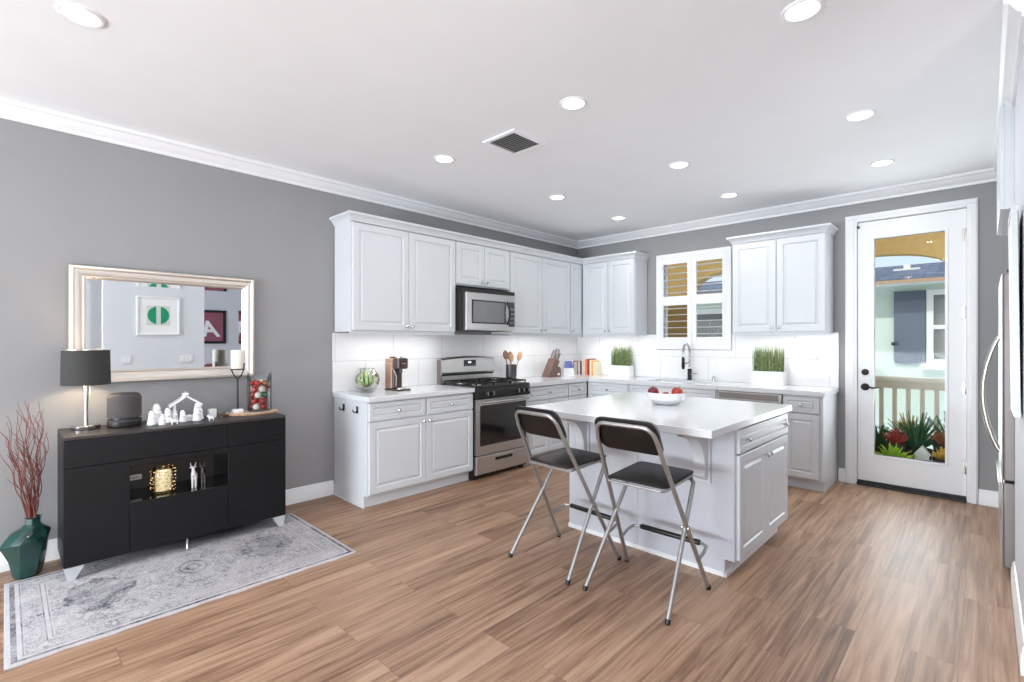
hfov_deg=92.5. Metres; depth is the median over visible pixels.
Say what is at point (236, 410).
candle holder
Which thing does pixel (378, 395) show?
countertop
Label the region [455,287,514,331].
microwave
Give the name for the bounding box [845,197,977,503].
door
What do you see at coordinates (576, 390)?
base cabinet
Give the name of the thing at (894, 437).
potted plant
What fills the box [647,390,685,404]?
fruit bowl
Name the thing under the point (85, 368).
table lamp
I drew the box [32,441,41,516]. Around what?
twig
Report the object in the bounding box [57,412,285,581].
sideboard
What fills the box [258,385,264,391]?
bauble
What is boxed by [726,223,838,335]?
upper cabinet
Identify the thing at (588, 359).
cookbook
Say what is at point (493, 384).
cooktop
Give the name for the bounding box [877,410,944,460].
potted plant
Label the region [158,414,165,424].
figurine
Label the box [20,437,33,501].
twig
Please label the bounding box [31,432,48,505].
twig
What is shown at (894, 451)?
potted plant
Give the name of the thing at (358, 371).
vase
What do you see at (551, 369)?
knife block
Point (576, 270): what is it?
upper cabinet
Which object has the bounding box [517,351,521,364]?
wooden spoon
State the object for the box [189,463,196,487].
deer figurine
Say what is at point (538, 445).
base cabinet
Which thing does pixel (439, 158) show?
recessed light
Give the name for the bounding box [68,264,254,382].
wall mirror
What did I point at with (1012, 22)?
trim
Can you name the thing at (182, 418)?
figurine
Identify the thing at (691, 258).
window
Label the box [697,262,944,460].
house
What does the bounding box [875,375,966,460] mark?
porch railing
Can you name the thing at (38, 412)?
twig
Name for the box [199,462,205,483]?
deer figurine
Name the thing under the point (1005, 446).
refrigerator
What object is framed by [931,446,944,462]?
potted plant
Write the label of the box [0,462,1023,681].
floor
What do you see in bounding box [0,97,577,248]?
trim
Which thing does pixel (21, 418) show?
twig
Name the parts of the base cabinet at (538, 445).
door, drawer, door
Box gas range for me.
[437,356,529,479]
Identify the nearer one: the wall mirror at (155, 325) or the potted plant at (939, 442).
the wall mirror at (155, 325)
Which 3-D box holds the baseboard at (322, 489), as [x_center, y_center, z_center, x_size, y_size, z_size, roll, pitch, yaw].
[-4.042,1.298,1.849,0.016,0.128,7.044,0,0,44]
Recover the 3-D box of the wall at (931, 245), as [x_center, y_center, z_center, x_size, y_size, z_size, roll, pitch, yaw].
[3.841,-0.358,6.425,8.600,3.760,0.180,0,0,44]
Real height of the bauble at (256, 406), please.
0.053 m
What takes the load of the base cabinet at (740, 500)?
on the floor
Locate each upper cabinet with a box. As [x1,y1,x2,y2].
[335,221,454,334]
[455,241,509,290]
[491,251,569,336]
[569,263,582,336]
[583,258,646,336]
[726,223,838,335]
[997,100,1014,235]
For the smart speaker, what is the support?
on the sideboard
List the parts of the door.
lever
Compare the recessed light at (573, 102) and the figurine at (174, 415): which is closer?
the recessed light at (573, 102)
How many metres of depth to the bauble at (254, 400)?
3.68 m
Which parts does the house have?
pane, eave trim, pane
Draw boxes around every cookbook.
[574,362,576,373]
[583,360,584,374]
[585,359,587,374]
[588,359,595,374]
[591,360,598,374]
[593,362,600,374]
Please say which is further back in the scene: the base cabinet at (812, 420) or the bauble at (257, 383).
the base cabinet at (812, 420)
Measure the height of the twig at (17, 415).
0.722 m
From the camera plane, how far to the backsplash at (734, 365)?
5.53 m
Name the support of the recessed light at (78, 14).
in the ceiling
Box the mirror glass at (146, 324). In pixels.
[86,279,241,369]
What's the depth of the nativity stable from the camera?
3.34 m
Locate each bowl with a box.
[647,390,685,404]
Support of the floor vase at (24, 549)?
on the floor
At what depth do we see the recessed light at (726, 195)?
4.75 m
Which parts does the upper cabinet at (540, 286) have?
door, light rail, door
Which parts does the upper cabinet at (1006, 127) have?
door, door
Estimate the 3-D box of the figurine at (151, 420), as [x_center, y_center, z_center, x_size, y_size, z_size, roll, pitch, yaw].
[-2.342,0.493,3.187,0.058,0.093,0.055,0,0,44]
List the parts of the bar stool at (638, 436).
backrest, seat frame, seat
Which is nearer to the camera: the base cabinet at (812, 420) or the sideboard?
the sideboard
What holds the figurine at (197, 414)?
on the sideboard
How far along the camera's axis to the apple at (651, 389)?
3.54 m
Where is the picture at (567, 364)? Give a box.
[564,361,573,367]
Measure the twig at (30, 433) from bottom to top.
0.617 m
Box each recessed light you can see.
[55,2,104,27]
[434,155,454,162]
[549,194,565,199]
[560,96,586,109]
[611,216,625,219]
[669,161,689,168]
[720,193,737,197]
[781,0,824,22]
[845,109,876,121]
[869,159,894,166]
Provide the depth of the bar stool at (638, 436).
2.57 m
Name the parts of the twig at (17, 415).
stem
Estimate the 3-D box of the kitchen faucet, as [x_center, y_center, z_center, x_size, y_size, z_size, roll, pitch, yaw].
[2.057,0.228,5.681,0.126,0.439,0.217,0,0,44]
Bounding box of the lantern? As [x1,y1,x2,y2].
[150,464,175,493]
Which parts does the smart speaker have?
plate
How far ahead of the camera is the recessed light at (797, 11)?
2.10 m
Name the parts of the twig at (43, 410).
stem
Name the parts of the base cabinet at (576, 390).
drawer, drawer, drawer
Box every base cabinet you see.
[333,393,472,508]
[525,383,567,464]
[561,413,788,577]
[567,381,586,446]
[588,381,629,397]
[630,384,717,398]
[783,393,836,491]
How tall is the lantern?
0.165 m
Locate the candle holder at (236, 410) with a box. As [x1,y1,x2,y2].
[230,363,244,412]
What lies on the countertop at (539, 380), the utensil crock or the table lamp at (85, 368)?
the utensil crock
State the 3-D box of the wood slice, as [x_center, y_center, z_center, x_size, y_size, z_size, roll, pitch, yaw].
[-1.958,0.531,3.691,0.227,0.016,0.368,0,0,44]
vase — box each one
[0,514,50,579]
[247,372,271,411]
[353,368,379,391]
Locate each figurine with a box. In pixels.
[147,411,156,425]
[152,404,161,423]
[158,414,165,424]
[164,408,171,422]
[172,410,178,419]
[179,410,186,421]
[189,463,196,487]
[192,407,201,420]
[193,403,203,418]
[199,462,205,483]
[207,408,216,417]
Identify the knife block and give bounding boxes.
[542,358,560,377]
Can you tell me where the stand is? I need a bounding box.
[563,360,573,374]
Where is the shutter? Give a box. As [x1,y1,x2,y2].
[894,290,925,363]
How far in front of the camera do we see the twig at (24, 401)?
2.87 m
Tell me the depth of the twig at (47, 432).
2.92 m
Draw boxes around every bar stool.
[508,406,620,584]
[583,416,710,625]
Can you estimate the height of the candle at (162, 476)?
0.129 m
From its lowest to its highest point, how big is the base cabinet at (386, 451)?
0.871 m
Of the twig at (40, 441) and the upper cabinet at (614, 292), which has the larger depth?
the upper cabinet at (614, 292)
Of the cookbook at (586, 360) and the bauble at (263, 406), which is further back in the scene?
the cookbook at (586, 360)
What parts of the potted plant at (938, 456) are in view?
pot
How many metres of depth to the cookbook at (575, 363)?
6.80 m
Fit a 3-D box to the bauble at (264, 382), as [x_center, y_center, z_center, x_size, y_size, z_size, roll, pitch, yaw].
[-1.879,0.310,3.729,0.048,0.053,0.048,0,0,44]
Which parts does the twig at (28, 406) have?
stem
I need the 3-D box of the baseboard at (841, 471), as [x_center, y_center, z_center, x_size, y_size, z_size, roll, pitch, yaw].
[3.223,1.298,4.787,0.057,0.128,0.016,0,0,44]
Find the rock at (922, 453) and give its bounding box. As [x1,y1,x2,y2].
[913,445,930,460]
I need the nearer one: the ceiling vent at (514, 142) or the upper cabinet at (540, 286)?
the ceiling vent at (514, 142)
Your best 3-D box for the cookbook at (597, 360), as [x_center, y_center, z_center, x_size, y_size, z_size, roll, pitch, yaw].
[1.135,0.350,6.663,0.022,0.194,0.157,0,0,44]
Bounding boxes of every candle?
[155,469,170,491]
[231,349,244,368]
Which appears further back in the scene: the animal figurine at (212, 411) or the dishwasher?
the dishwasher
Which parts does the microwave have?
handle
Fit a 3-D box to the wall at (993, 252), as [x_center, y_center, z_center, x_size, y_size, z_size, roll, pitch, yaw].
[3.386,-0.033,4.730,6.900,2.790,0.130,0,0,44]
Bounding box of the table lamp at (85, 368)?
[60,349,110,430]
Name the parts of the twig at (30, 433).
stem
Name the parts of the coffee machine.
water tank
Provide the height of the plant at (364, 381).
0.215 m
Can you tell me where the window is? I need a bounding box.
[656,246,731,349]
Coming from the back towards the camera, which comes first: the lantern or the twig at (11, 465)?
the lantern
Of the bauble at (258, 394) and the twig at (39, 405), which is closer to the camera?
the twig at (39, 405)
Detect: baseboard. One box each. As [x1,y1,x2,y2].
[0,480,333,572]
[838,468,844,481]
[979,489,997,507]
[1011,561,1023,675]
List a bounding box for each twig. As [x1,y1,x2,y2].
[0,422,27,516]
[0,453,25,505]
[5,439,30,517]
[6,436,32,517]
[7,416,27,517]
[7,418,28,517]
[7,465,31,517]
[10,415,30,514]
[16,427,31,512]
[17,401,32,502]
[17,403,31,501]
[19,433,35,511]
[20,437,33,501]
[21,406,35,509]
[21,463,34,517]
[23,451,45,514]
[25,408,30,461]
[25,410,43,495]
[28,412,38,517]
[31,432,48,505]
[32,405,43,500]
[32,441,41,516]
[33,410,42,513]
[35,432,47,514]
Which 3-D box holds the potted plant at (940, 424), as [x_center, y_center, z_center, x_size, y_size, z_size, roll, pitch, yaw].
[4.689,1.060,5.208,0.449,0.642,0.291,0,0,44]
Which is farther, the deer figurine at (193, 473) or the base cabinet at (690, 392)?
the base cabinet at (690, 392)
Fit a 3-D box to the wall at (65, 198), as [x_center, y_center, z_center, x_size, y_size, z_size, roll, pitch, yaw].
[-2.817,-0.033,3.200,0.100,2.790,10.690,0,0,44]
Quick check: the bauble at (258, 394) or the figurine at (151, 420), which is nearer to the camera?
the figurine at (151, 420)
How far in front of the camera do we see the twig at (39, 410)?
2.88 m
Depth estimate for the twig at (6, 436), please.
2.83 m
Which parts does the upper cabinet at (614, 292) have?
door, light rail, door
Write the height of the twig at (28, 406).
0.744 m
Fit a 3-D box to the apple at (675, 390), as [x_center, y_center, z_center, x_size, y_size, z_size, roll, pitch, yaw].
[1.191,0.359,3.531,0.081,0.081,0.082,0,0,32]
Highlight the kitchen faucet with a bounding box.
[681,343,696,379]
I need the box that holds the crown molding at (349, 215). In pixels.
[329,210,650,264]
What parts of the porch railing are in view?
sub rail, rail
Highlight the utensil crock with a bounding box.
[506,364,516,379]
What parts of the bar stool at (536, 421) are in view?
backrest, seat frame, seat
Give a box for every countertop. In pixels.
[333,384,474,402]
[517,374,838,396]
[526,392,791,438]
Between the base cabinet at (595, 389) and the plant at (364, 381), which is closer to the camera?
the plant at (364, 381)
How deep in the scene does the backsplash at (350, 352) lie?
5.13 m
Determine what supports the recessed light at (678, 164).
in the ceiling
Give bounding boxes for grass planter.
[609,345,633,376]
[751,344,785,385]
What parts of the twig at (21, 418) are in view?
stem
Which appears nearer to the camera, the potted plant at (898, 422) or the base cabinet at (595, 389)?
the potted plant at (898, 422)
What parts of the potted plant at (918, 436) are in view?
pot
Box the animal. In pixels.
[168,417,178,424]
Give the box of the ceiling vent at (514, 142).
[483,129,545,155]
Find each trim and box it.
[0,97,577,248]
[577,168,996,248]
[994,0,1023,170]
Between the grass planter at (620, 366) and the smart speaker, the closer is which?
the smart speaker
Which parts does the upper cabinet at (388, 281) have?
door, light rail, door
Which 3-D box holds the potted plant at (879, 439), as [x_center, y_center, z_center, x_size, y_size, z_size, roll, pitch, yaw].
[3.986,1.125,5.350,0.336,0.514,0.425,0,0,-17]
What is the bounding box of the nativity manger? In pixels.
[186,414,192,419]
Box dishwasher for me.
[718,390,782,403]
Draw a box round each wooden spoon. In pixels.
[503,350,507,364]
[508,353,513,364]
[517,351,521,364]
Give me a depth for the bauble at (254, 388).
3.68 m
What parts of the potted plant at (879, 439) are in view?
pot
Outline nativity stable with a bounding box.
[168,391,202,421]
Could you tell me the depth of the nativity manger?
3.35 m
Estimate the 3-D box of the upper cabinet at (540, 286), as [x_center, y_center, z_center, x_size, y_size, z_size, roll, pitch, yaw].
[0.270,-0.558,6.064,0.340,0.980,1.126,0,0,44]
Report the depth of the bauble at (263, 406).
3.70 m
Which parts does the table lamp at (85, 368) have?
lamp shade, stem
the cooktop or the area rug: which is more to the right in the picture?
the cooktop
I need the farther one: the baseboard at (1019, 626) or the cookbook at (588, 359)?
the cookbook at (588, 359)
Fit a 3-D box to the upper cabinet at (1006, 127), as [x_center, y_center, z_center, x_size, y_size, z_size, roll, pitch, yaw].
[3.419,-1.081,2.893,0.780,0.645,0.988,0,0,44]
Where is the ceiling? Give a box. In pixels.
[0,0,1001,240]
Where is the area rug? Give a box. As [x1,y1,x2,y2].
[4,513,355,670]
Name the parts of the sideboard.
leg, door, power socket strip, drawer, panel, door, drawer, door, leg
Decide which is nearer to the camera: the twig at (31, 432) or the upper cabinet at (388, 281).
the twig at (31, 432)
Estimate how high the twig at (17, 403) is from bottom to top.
0.758 m
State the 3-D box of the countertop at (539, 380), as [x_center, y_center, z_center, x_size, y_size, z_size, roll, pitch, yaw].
[1.469,0.469,5.283,3.170,0.042,1.717,0,0,44]
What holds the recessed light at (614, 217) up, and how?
in the ceiling
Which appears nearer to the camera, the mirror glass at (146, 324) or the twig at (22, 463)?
the twig at (22, 463)
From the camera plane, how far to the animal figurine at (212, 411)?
3.49 m
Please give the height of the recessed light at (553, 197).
0.008 m
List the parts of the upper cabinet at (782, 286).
door, light rail, door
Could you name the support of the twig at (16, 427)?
in the floor vase at (24, 549)
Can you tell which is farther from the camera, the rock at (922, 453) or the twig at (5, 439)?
the rock at (922, 453)
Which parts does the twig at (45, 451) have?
stem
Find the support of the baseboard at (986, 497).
attached to the wall at (993, 252)
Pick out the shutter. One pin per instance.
(909, 305)
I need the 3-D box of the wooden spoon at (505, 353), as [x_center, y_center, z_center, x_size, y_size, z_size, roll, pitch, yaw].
[-0.069,0.268,5.817,0.078,0.337,0.027,0,0,-14]
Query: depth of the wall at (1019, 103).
2.31 m
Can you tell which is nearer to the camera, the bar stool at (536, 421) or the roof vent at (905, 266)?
the bar stool at (536, 421)
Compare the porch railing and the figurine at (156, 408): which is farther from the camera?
the porch railing
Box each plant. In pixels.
[355,367,375,389]
[875,424,891,453]
[875,443,917,457]
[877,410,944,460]
[882,428,908,454]
[893,412,924,448]
[926,411,966,435]
[928,430,966,452]
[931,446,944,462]
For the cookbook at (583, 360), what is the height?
0.194 m
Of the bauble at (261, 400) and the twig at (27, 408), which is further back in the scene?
the bauble at (261, 400)
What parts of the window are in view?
sash, shutter panel, shutter panel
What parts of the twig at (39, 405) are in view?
stem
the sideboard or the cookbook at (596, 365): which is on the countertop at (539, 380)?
the cookbook at (596, 365)
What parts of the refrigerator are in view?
handle, freezer drawer, door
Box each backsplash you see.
[332,333,576,391]
[577,333,838,387]
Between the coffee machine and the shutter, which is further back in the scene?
the shutter
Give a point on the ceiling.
(362, 93)
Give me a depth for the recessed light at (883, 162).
3.88 m
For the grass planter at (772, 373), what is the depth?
5.07 m
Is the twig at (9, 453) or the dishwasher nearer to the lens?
the twig at (9, 453)
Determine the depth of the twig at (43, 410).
2.90 m
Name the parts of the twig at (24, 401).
stem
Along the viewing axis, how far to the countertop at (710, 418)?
3.14 m
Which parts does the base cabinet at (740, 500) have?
seam trim, panel, shoe moulding, door, drawer, door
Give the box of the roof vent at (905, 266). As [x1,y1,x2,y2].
[893,264,920,270]
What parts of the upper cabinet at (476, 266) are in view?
door, door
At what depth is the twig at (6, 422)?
2.82 m
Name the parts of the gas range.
storage drawer, oven door, control panel, drawer pull, oven handle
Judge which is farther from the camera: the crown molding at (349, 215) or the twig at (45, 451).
the crown molding at (349, 215)
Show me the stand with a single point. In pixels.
(568, 369)
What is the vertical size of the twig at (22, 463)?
0.437 m
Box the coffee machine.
[384,356,410,390]
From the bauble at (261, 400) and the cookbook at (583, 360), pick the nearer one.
the bauble at (261, 400)
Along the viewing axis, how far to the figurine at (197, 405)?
3.41 m
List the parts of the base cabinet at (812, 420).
drawer, door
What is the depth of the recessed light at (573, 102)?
2.92 m
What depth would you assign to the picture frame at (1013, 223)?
2.15 m
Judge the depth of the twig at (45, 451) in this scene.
2.89 m
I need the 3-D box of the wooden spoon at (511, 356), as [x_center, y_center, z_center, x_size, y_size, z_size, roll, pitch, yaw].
[-0.010,0.281,5.841,0.066,0.310,0.023,0,0,0]
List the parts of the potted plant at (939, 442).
pot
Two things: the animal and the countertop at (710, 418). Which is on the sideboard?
the animal
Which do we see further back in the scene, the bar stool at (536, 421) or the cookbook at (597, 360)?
the cookbook at (597, 360)
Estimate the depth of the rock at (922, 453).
4.84 m
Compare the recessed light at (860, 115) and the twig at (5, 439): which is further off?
the recessed light at (860, 115)
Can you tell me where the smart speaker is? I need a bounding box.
[107,392,141,427]
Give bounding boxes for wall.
[0,118,576,544]
[577,181,1008,503]
[668,210,966,457]
[1015,37,1023,624]
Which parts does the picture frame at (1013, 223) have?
panel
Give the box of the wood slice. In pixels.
[225,409,277,415]
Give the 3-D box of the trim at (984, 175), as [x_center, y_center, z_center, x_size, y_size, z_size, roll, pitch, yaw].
[2.462,-1.378,5.486,4.320,0.100,0.068,0,0,44]
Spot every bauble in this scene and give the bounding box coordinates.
[251,385,257,391]
[251,397,257,403]
[253,403,259,409]
[254,380,261,386]
[254,391,261,397]
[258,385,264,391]
[258,397,264,403]
[260,403,266,409]
[262,379,266,385]
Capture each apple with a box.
[648,387,658,392]
[671,387,682,393]
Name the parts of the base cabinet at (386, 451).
shoe moulding, drawer, door, drawer, door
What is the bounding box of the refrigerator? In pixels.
[980,269,1014,568]
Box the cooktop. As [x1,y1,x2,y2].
[441,381,528,388]
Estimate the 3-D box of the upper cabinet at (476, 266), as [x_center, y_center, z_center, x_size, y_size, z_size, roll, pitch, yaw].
[-0.396,-0.817,5.375,0.340,0.463,0.788,0,0,44]
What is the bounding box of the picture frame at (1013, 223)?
[1008,204,1020,417]
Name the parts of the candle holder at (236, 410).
stem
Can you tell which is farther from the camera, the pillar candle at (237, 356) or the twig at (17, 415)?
the pillar candle at (237, 356)
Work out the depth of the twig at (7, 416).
2.83 m
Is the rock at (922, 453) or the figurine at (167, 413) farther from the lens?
the rock at (922, 453)

